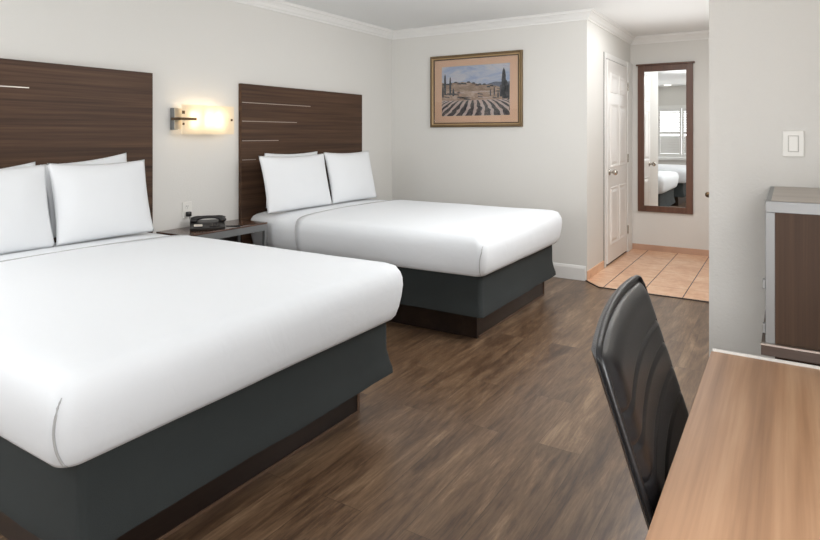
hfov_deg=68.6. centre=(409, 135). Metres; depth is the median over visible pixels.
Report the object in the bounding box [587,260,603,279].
baseboard
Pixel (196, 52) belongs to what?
wall
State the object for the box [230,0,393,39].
trim
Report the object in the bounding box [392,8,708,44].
trim
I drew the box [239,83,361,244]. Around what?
headboard
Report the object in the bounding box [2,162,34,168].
pillow
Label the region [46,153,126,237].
pillow
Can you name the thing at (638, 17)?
ceiling
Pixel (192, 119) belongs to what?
wall lamp
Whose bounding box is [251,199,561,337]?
bed
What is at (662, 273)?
floor
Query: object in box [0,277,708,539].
floor
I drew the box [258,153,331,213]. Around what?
pillow
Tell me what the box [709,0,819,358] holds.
wall partition
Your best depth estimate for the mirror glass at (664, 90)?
6.66 m
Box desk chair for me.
[591,275,688,529]
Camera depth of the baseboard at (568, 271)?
5.45 m
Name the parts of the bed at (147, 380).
mattress, edge trim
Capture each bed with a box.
[0,232,402,539]
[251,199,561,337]
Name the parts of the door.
knob, panel, panel, panel, panel, panel, panel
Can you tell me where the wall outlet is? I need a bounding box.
[182,201,191,217]
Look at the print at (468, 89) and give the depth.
5.95 m
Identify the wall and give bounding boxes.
[0,0,391,233]
[392,20,629,279]
[630,39,708,249]
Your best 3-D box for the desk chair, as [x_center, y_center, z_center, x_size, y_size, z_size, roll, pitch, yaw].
[0.712,0.818,1.083,0.706,0.964,0.626,0,0,32]
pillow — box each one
[0,164,54,253]
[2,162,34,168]
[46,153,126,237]
[47,159,153,245]
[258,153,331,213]
[264,151,316,207]
[324,151,376,203]
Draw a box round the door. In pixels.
[604,52,631,267]
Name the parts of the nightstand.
apron frame, panel, leg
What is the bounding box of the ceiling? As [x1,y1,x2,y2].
[282,0,708,35]
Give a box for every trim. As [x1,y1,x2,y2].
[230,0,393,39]
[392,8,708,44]
[585,280,708,302]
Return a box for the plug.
[186,211,191,219]
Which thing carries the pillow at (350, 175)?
on the bed at (466, 270)
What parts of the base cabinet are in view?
panel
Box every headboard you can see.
[0,58,152,242]
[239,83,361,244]
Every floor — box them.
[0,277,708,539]
[587,249,708,300]
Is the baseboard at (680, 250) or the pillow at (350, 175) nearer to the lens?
the pillow at (350, 175)
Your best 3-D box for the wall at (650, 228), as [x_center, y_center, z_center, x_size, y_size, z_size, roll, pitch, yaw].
[3.431,0.090,6.360,2.086,2.420,0.100,0,0,32]
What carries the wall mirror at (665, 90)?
attached to the wall at (650, 228)
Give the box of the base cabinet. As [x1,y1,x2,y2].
[761,186,819,365]
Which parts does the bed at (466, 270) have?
mattress, edge trim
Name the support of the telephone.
on the nightstand
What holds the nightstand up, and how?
on the floor at (509, 432)
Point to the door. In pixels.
(617, 72)
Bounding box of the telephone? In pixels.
[190,215,239,230]
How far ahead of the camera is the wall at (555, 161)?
5.74 m
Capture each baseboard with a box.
[553,262,585,280]
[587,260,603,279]
[632,243,708,255]
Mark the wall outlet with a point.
(186, 206)
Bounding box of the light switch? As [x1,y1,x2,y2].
[783,131,803,156]
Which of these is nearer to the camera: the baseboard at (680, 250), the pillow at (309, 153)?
the pillow at (309, 153)
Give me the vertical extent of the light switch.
0.082 m
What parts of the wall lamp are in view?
glass, bracket arm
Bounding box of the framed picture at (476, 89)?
[430,50,522,126]
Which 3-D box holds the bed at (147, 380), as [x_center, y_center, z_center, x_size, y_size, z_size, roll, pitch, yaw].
[-1.306,0.940,2.729,2.033,0.720,1.643,0,0,32]
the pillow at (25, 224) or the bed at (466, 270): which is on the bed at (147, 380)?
the pillow at (25, 224)
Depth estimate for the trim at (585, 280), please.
4.85 m
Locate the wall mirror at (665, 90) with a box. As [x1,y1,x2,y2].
[636,61,694,213]
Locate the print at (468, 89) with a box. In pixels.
[442,63,509,115]
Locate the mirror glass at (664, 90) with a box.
[644,70,685,207]
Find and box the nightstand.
[156,219,266,245]
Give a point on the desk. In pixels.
(745, 465)
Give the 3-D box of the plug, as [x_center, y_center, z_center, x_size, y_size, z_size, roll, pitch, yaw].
[-1.565,0.594,4.267,0.032,0.108,0.049,0,0,32]
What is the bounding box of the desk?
[645,348,819,539]
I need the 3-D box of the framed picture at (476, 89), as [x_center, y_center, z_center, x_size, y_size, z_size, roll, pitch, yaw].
[0.638,-0.448,5.953,1.005,0.728,0.030,0,0,32]
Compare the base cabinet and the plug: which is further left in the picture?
the plug
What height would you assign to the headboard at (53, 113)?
1.296 m
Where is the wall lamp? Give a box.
[170,104,233,133]
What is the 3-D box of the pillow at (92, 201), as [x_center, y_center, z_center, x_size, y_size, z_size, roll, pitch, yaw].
[-1.771,0.369,3.478,0.166,0.439,0.591,0,0,37]

